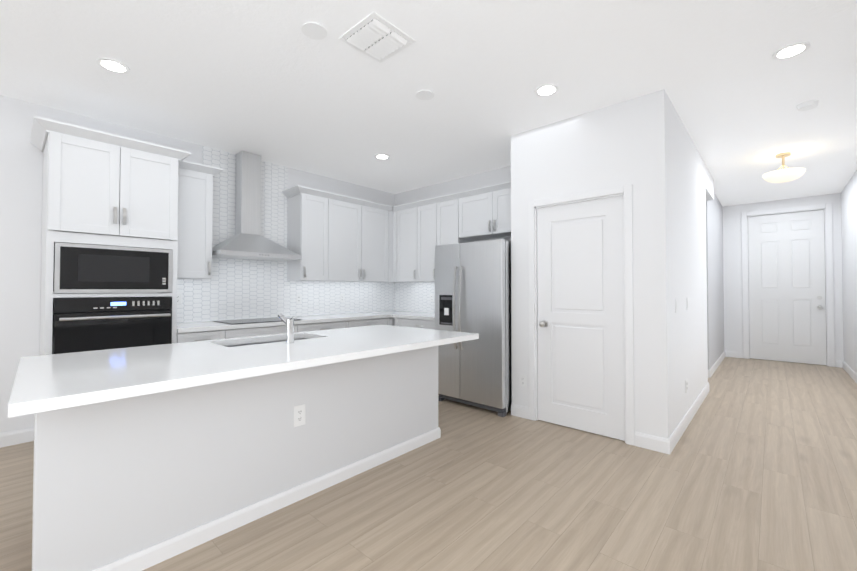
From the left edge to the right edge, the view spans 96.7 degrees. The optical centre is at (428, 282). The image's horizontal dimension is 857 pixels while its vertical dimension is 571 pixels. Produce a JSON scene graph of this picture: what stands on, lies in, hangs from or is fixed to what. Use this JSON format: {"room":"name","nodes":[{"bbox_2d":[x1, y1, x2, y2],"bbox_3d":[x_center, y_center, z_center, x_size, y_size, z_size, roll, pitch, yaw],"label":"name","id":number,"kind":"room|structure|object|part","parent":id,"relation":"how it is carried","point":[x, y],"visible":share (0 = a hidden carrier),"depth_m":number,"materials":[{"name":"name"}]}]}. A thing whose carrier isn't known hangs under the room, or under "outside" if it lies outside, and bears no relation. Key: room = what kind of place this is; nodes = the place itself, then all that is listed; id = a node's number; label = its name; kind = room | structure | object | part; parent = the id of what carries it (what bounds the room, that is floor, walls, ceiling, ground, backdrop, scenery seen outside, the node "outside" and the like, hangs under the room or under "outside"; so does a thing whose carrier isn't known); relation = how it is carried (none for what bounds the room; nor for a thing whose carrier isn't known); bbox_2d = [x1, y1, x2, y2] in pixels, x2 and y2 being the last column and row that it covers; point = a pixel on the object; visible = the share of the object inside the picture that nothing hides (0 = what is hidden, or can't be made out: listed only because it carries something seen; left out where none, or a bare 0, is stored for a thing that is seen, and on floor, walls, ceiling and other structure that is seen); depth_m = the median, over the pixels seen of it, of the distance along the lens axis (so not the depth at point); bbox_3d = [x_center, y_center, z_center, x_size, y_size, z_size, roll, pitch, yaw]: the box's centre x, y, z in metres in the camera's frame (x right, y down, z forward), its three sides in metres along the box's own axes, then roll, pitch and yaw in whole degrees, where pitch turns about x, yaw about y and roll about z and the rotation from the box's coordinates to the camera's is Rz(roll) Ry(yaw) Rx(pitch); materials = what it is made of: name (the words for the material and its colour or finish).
{"room":"kitchen","nodes":[
{"label":"kitchen","id":0,"kind":"room"},
{"bbox_2d":[52,297,171,353],"bbox_3d":[-2.721,0.488,3.277,0.629,0.730,0.750,-1,-1,42],"label":"wall oven","id":1,"kind":"object","parent":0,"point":[90,324],"visible":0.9,"depth_m":3.07,"materials":[{"name":"black glass"}]},
{"bbox_2d":[53,242,171,292],"bbox_3d":[-2.720,-0.107,3.286,0.492,0.380,0.750,-1,-1,42],"label":"microwave","id":2,"kind":"object","parent":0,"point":[83,268],"visible":0.98,"depth_m":3.08,"materials":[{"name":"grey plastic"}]},
{"bbox_2d":[0,95,394,432],"bbox_3d":[-3.464,-0.099,3.143,0.120,2.840,8.770,-1,-1,42],"label":"wall","id":3,"kind":"structure","parent":0,"point":[21,171],"depth_m":3.17,"materials":[{"name":"white paint"}]},
{"bbox_2d":[0,427,33,447],"bbox_3d":[-4.784,1.238,1.560,0.014,0.112,4.445,-1,-1,42],"label":"baseboard","id":4,"kind":"structure","parent":3,"relation":"attached to","point":[15,437],"depth_m":3.12,"materials":[{"name":"white paint"}]},
{"bbox_2d":[156,155,215,278],"bbox_3d":[-2.471,-0.615,3.896,0.348,1.136,0.375,-1,-1,42],"label":"upper cabinet","id":5,"kind":"object","parent":3,"relation":"attached to","point":[187,190],"depth_m":3.76,"materials":[{"name":"white paint"}]},
{"bbox_2d":[212,151,300,260],"bbox_3d":[-1.976,-0.887,4.325,0.502,1.219,0.880,-1,-1,42],"label":"range hood","id":6,"kind":"object","parent":3,"relation":"attached to","point":[247,241],"visible":0.96,"depth_m":4.34,"materials":[{"name":"silver metal"}]},
{"bbox_2d":[296,295,300,303],"bbox_3d":[-1.697,0.212,4.984,0.007,0.120,0.075,-1,-1,42],"label":"outlet","id":7,"kind":"object","parent":3,"relation":"attached to","point":[298,299],"visible":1,"depth_m":4.98,"materials":[{"name":"white plastic"}]},
{"bbox_2d":[284,187,335,282],"bbox_3d":[-1.531,-0.597,4.935,0.348,1.136,0.447,-1,-1,42],"label":"upper cabinet","id":8,"kind":"object","parent":3,"relation":"attached to","point":[309,213],"depth_m":4.82,"materials":[{"name":"white paint"}]},
{"bbox_2d":[336,195,383,282],"bbox_3d":[-1.101,-0.589,5.410,0.348,1.136,1.104,-1,-1,42],"label":"upper cabinet","id":9,"kind":"object","parent":3,"relation":"attached to","point":[359,222],"depth_m":5.31,"materials":[{"name":"white paint"}]},
{"bbox_2d":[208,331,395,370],"bbox_3d":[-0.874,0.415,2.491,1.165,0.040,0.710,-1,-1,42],"label":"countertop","id":10,"kind":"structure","parent":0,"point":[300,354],"depth_m":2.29,"materials":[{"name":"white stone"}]},
{"bbox_2d":[278,313,296,342],"bbox_3d":[-0.938,0.301,2.536,0.221,0.189,0.060,-1,-1,42],"label":"faucet","id":11,"kind":"object","parent":10,"relation":"on","point":[289,323],"visible":1,"depth_m":2.50,"materials":[{"name":"silver metal"}]},
{"bbox_2d":[0,357,856,570],"bbox_3d":[0.218,1.349,3.037,5.690,0.060,13.590,-1,-1,42],"label":"floor","id":12,"kind":"structure","parent":0,"point":[755,469],"depth_m":2.29,"materials":[{"name":"brown wood"}]},
{"bbox_2d":[156,331,235,430],"bbox_3d":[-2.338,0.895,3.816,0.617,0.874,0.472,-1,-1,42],"label":"base cabinet","id":13,"kind":"object","parent":12,"relation":"on","point":[191,407],"depth_m":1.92,"materials":[{"name":"white paint"}]},
{"bbox_2d":[172,311,411,334],"bbox_3d":[-1.404,0.454,4.839,0.642,0.040,3.232,-1,-1,42],"label":"countertop","id":14,"kind":"structure","parent":13,"relation":"on","point":[179,328],"depth_m":4.35,"materials":[{"name":"white stone"}]},
{"bbox_2d":[213,317,300,323],"bbox_3d":[-1.908,0.420,4.273,0.510,0.007,0.760,-1,-1,42],"label":"cooktop","id":15,"kind":"object","parent":14,"relation":"in","point":[256,320],"visible":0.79,"depth_m":4.22,"materials":[{"name":"black glass"}]},
{"bbox_2d":[232,323,303,418],"bbox_3d":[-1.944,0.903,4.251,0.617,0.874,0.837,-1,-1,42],"label":"base cabinet","id":16,"kind":"object","parent":12,"relation":"on","point":[265,392],"depth_m":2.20,"materials":[{"name":"white paint"}]},
{"bbox_2d":[8,339,287,417],"bbox_3d":[-1.416,0.405,1.892,1.165,0.040,0.905,-1,-1,42],"label":"countertop","id":17,"kind":"structure","parent":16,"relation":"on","point":[42,383],"depth_m":1.64,"materials":[{"name":"white stone"}]},
{"bbox_2d":[226,338,308,346],"bbox_3d":[-1.114,0.579,2.704,0.388,0.278,0.738,-1,-1,42],"label":"sink","id":18,"kind":"object","parent":17,"relation":"in","point":[263,342],"visible":0.04,"depth_m":2.83,"materials":[{"name":"silver metal"}]},
{"bbox_2d":[293,404,304,426],"bbox_3d":[-0.779,0.802,2.303,0.007,0.125,0.078,-1,-1,42],"label":"outlet","id":19,"kind":"object","parent":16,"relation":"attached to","point":[299,416],"visible":1,"depth_m":2.30,"materials":[{"name":"white plastic"}]},
{"bbox_2d":[304,319,355,402],"bbox_3d":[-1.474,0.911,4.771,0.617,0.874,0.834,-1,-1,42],"label":"base cabinet","id":20,"kind":"object","parent":12,"relation":"on","point":[335,378],"depth_m":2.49,"materials":[{"name":"white paint"}]},
{"bbox_2d":[356,319,391,386],"bbox_3d":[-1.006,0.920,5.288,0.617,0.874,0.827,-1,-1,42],"label":"base cabinet","id":21,"kind":"object","parent":12,"relation":"on","point":[378,369],"depth_m":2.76,"materials":[{"name":"white paint"}]},
{"bbox_2d":[392,319,473,390],"bbox_3d":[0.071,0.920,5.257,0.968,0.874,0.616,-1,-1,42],"label":"base cabinet","id":22,"kind":"object","parent":12,"relation":"on","point":[414,368],"depth_m":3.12,"materials":[{"name":"white paint"}]},
{"bbox_2d":[392,311,434,318],"bbox_3d":[0.061,0.462,5.260,0.964,0.040,0.642,-1,-1,42],"label":"countertop","id":23,"kind":"structure","parent":22,"relation":"on","point":[415,314],"depth_m":5.23,"materials":[{"name":"white stone"}]},
{"bbox_2d":[435,239,511,416],"bbox_3d":[0.690,0.457,4.388,0.892,1.770,1.001,-1,-1,42],"label":"refrigerator","id":24,"kind":"object","parent":12,"relation":"on","point":[472,287],"visible":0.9,"depth_m":3.98,"materials":[{"name":"grey metal"}]},
{"bbox_2d":[0,0,856,206],"bbox_3d":[0.218,-1.546,3.086,5.690,0.070,13.590,-1,-1,42],"label":"ceiling","id":25,"kind":"structure","parent":0,"point":[269,81],"depth_m":2.81,"materials":[{"name":"white paint"}]},
{"bbox_2d":[96,57,129,73],"bbox_3d":[-2.211,-1.522,2.674,0.184,0.009,0.184,-1,-1,42],"label":"recessed light","id":26,"kind":"object","parent":25,"relation":"in","point":[113,65],"visible":1,"depth_m":2.66,"materials":[{"name":"white plastic"}]},
{"bbox_2d":[338,12,415,62],"bbox_3d":[-0.321,-1.521,2.393,0.345,0.022,0.345,-1,-1,42],"label":"ceiling vent","id":27,"kind":"object","parent":25,"relation":"in","point":[376,37],"visible":1,"depth_m":2.37,"materials":[{"name":"white plastic"}]},
{"bbox_2d":[374,153,389,158],"bbox_3d":[-0.547,-1.492,4.498,0.184,0.009,0.184,-1,-1,42],"label":"recessed light","id":28,"kind":"object","parent":25,"relation":"in","point":[382,156],"visible":0.96,"depth_m":4.48,"materials":[{"name":"white plastic"}]},
{"bbox_2d":[534,84,558,96],"bbox_3d":[0.930,-1.517,3.001,0.184,0.009,0.184,-1,-1,42],"label":"recessed light","id":29,"kind":"object","parent":25,"relation":"in","point":[543,90],"visible":1,"depth_m":2.99,"materials":[{"name":"white plastic"}]},
{"bbox_2d":[762,152,805,182],"bbox_3d":[4.129,-1.335,4.432,0.370,0.324,0.370,-1,-1,42],"label":"light","id":30,"kind":"object","parent":25,"relation":"hanging from","point":[783,175],"visible":1,"depth_m":4.36,"materials":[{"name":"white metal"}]},
{"bbox_3d":[4.129,-1.228,4.430,0.370,0.110,0.370,-1,-1,42],"label":"lamp shade","id":31,"kind":"part","parent":30,"relation":"part of","materials":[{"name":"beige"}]},
{"bbox_2d":[772,41,810,59],"bbox_3d":[2.385,-1.525,2.507,0.184,0.009,0.184,-1,-1,42],"label":"recessed light","id":32,"kind":"object","parent":25,"relation":"in","point":[790,50],"visible":1,"depth_m":2.50,"materials":[{"name":"white plastic"}]},
{"bbox_2d":[796,100,818,110],"bbox_3d":[3.213,-1.499,3.228,0.140,0.036,0.140,-1,-1,42],"label":"smoke detector","id":33,"kind":"object","parent":25,"relation":"attached to","point":[808,105],"visible":0.98,"depth_m":3.20,"materials":[{"name":"white plastic"}]},
{"bbox_2d":[395,166,510,282],"bbox_3d":[0.461,-0.061,5.424,2.640,2.840,0.120,-1,-1,42],"label":"wall","id":34,"kind":"structure","parent":0,"point":[496,176],"depth_m":5.40,"materials":[{"name":"white paint"}]},
{"bbox_2d":[396,203,411,282],"bbox_3d":[-0.206,-0.584,5.717,0.565,1.136,0.348,-1,-1,42],"label":"upper cabinet","id":35,"kind":"object","parent":34,"relation":"attached to","point":[403,211],"depth_m":5.63,"materials":[{"name":"white paint"}]},
{"bbox_2d":[430,294,433,301],"bbox_3d":[0.049,0.224,5.695,0.075,0.120,0.007,-1,-1,42],"label":"outlet","id":36,"kind":"object","parent":34,"relation":"attached to","point":[431,297],"visible":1,"depth_m":5.69,"materials":[{"name":"white plastic"}]},
{"bbox_2d":[412,192,471,282],"bbox_3d":[0.203,-0.590,5.347,0.807,1.136,0.348,-1,-1,42],"label":"upper cabinet","id":37,"kind":"object","parent":34,"relation":"attached to","point":[435,222],"depth_m":5.27,"materials":[{"name":"white paint"}]},
{"bbox_2d":[460,181,510,241],"bbox_3d":[0.891,-0.878,4.730,1.044,0.581,0.348,-1,-1,42],"label":"upper cabinet","id":38,"kind":"object","parent":34,"relation":"attached to","point":[485,212],"depth_m":4.67,"materials":[{"name":"white paint"}]},
{"bbox_2d":[511,133,521,405],"bbox_3d":[1.206,-0.082,4.191,0.120,2.840,0.950,-1,-1,42],"label":"wall","id":39,"kind":"structure","parent":0,"point":[516,261],"depth_m":3.84,"materials":[{"name":"white paint"}]},
{"bbox_2d":[521,89,670,438],"bbox_3d":[1.431,-0.095,3.427,1.240,2.840,0.120,-1,-1,42],"label":"wall","id":40,"kind":"structure","parent":0,"point":[646,146],"depth_m":3.11,"materials":[{"name":"white paint"}]},
{"bbox_2d":[511,404,528,418],"bbox_3d":[0.910,1.276,3.784,0.197,0.112,0.014,-1,-1,42],"label":"baseboard","id":41,"kind":"structure","parent":40,"relation":"attached to","point":[520,411],"depth_m":3.78,"materials":[{"name":"white paint"}]},
{"bbox_2d":[520,375,526,387],"bbox_3d":[0.936,0.972,3.770,0.075,0.120,0.007,-1,-1,42],"label":"outlet","id":42,"kind":"object","parent":40,"relation":"attached to","point":[523,380],"visible":1,"depth_m":3.76,"materials":[{"name":"white plastic"}]},
{"bbox_2d":[537,195,624,440],"bbox_3d":[1.335,0.293,3.429,0.775,2.050,0.107,-1,-1,42],"label":"pantry door","id":43,"kind":"structure","parent":40,"relation":"in","point":[580,295],"depth_m":3.42,"materials":[{"name":"white paint"}]},
{"bbox_3d":[1.088,0.391,3.627,0.066,0.066,0.072,-1,-1,42],"label":"knob","id":44,"kind":"part","parent":43,"relation":"part of","materials":[{"name":"silver metal"}]},
{"bbox_2d":[528,184,634,445],"bbox_3d":[1.368,0.260,3.466,0.929,2.132,0.137,-1,-1,42],"label":"door frame","id":45,"kind":"structure","parent":40,"relation":"attached to","point":[625,191],"depth_m":3.23,"materials":[{"name":"white paint"}]},
{"bbox_2d":[634,432,669,454],"bbox_3d":[1.765,1.263,3.010,0.247,0.112,0.014,-1,-1,42],"label":"baseboard","id":46,"kind":"structure","parent":40,"relation":"attached to","point":[652,442],"depth_m":3.00,"materials":[{"name":"white paint"}]},
{"bbox_2d":[667,95,713,433],"bbox_3d":[2.970,-0.080,4.293,0.120,2.840,3.230,-1,-1,42],"label":"wall","id":47,"kind":"structure","parent":0,"point":[687,258],"depth_m":3.66,"materials":[{"name":"white paint"}]},
{"bbox_2d":[668,382,708,453],"bbox_3d":[2.667,1.277,3.833,0.014,0.112,2.445,-1,-1,42],"label":"baseboard","id":48,"kind":"structure","parent":47,"relation":"attached to","point":[678,431],"depth_m":3.52,"materials":[{"name":"white paint"}]},
{"bbox_2d":[706,194,723,369],"bbox_3d":[4.766,-0.044,6.397,0.120,2.840,2.300,-1,-1,42],"label":"wall","id":49,"kind":"structure","parent":0,"point":[715,286],"depth_m":6.14,"materials":[{"name":"grey paint"}]},
{"bbox_2d":[709,351,724,377],"bbox_3d":[4.817,1.319,6.328,0.014,0.112,2.300,-1,-1,42],"label":"baseboard","id":50,"kind":"structure","parent":49,"relation":"attached to","point":[714,367],"depth_m":6.05,"materials":[{"name":"white paint"}]},
{"bbox_2d":[722,193,843,366],"bbox_3d":[6.145,-0.038,6.781,1.650,2.840,0.120,-1,-1,42],"label":"wall","id":51,"kind":"structure","parent":0,"point":[732,285],"depth_m":7.04,"materials":[{"name":"white paint"}]},
{"bbox_2d":[725,351,741,357],"bbox_3d":[5.673,1.332,7.093,0.260,0.112,0.014,-1,-1,42],"label":"baseboard","id":52,"kind":"structure","parent":51,"relation":"attached to","point":[733,354],"depth_m":7.08,"materials":[{"name":"white paint"}]},
{"bbox_2d":[748,210,826,364],"bbox_3d":[6.226,0.077,6.647,0.975,2.590,0.117,-1,-1,42],"label":"front door","id":53,"kind":"structure","parent":51,"relation":"in","point":[787,295],"depth_m":6.63,"materials":[{"name":"white paint"}]},
{"bbox_3d":[6.520,0.324,6.346,0.066,0.221,0.072,-1,-1,42],"label":"knob","id":54,"kind":"part","parent":53,"relation":"part of","materials":[{"name":"silver metal"}]},
{"bbox_2d":[741,203,834,366],"bbox_3d":[6.249,0.035,6.674,1.155,2.690,0.137,-1,-1,42],"label":"door frame","id":55,"kind":"structure","parent":51,"relation":"attached to","point":[829,294],"depth_m":6.36,"materials":[{"name":"white paint"}]},
{"bbox_2d":[836,360,842,367],"bbox_3d":[6.680,1.316,6.182,0.085,0.112,0.014,-1,-1,42],"label":"baseboard","id":56,"kind":"structure","parent":51,"relation":"attached to","point":[839,363],"depth_m":6.18,"materials":[{"name":"white paint"}]},
{"bbox_2d":[841,170,856,373],"bbox_3d":[2.283,-0.132,1.193,0.120,2.840,13.590,-1,-1,42],"label":"wall","id":57,"kind":"structure","parent":0,"point":[849,232],"depth_m":5.56,"materials":[{"name":"white paint"}]},
{"bbox_2d":[843,361,856,382],"bbox_3d":[2.233,1.232,1.216,0.014,0.112,13.350,-1,-1,42],"label":"baseboard","id":58,"kind":"structure","parent":57,"relation":"attached to","point":[850,371],"depth_m":5.53,"materials":[{"name":"white paint"}]}
]}

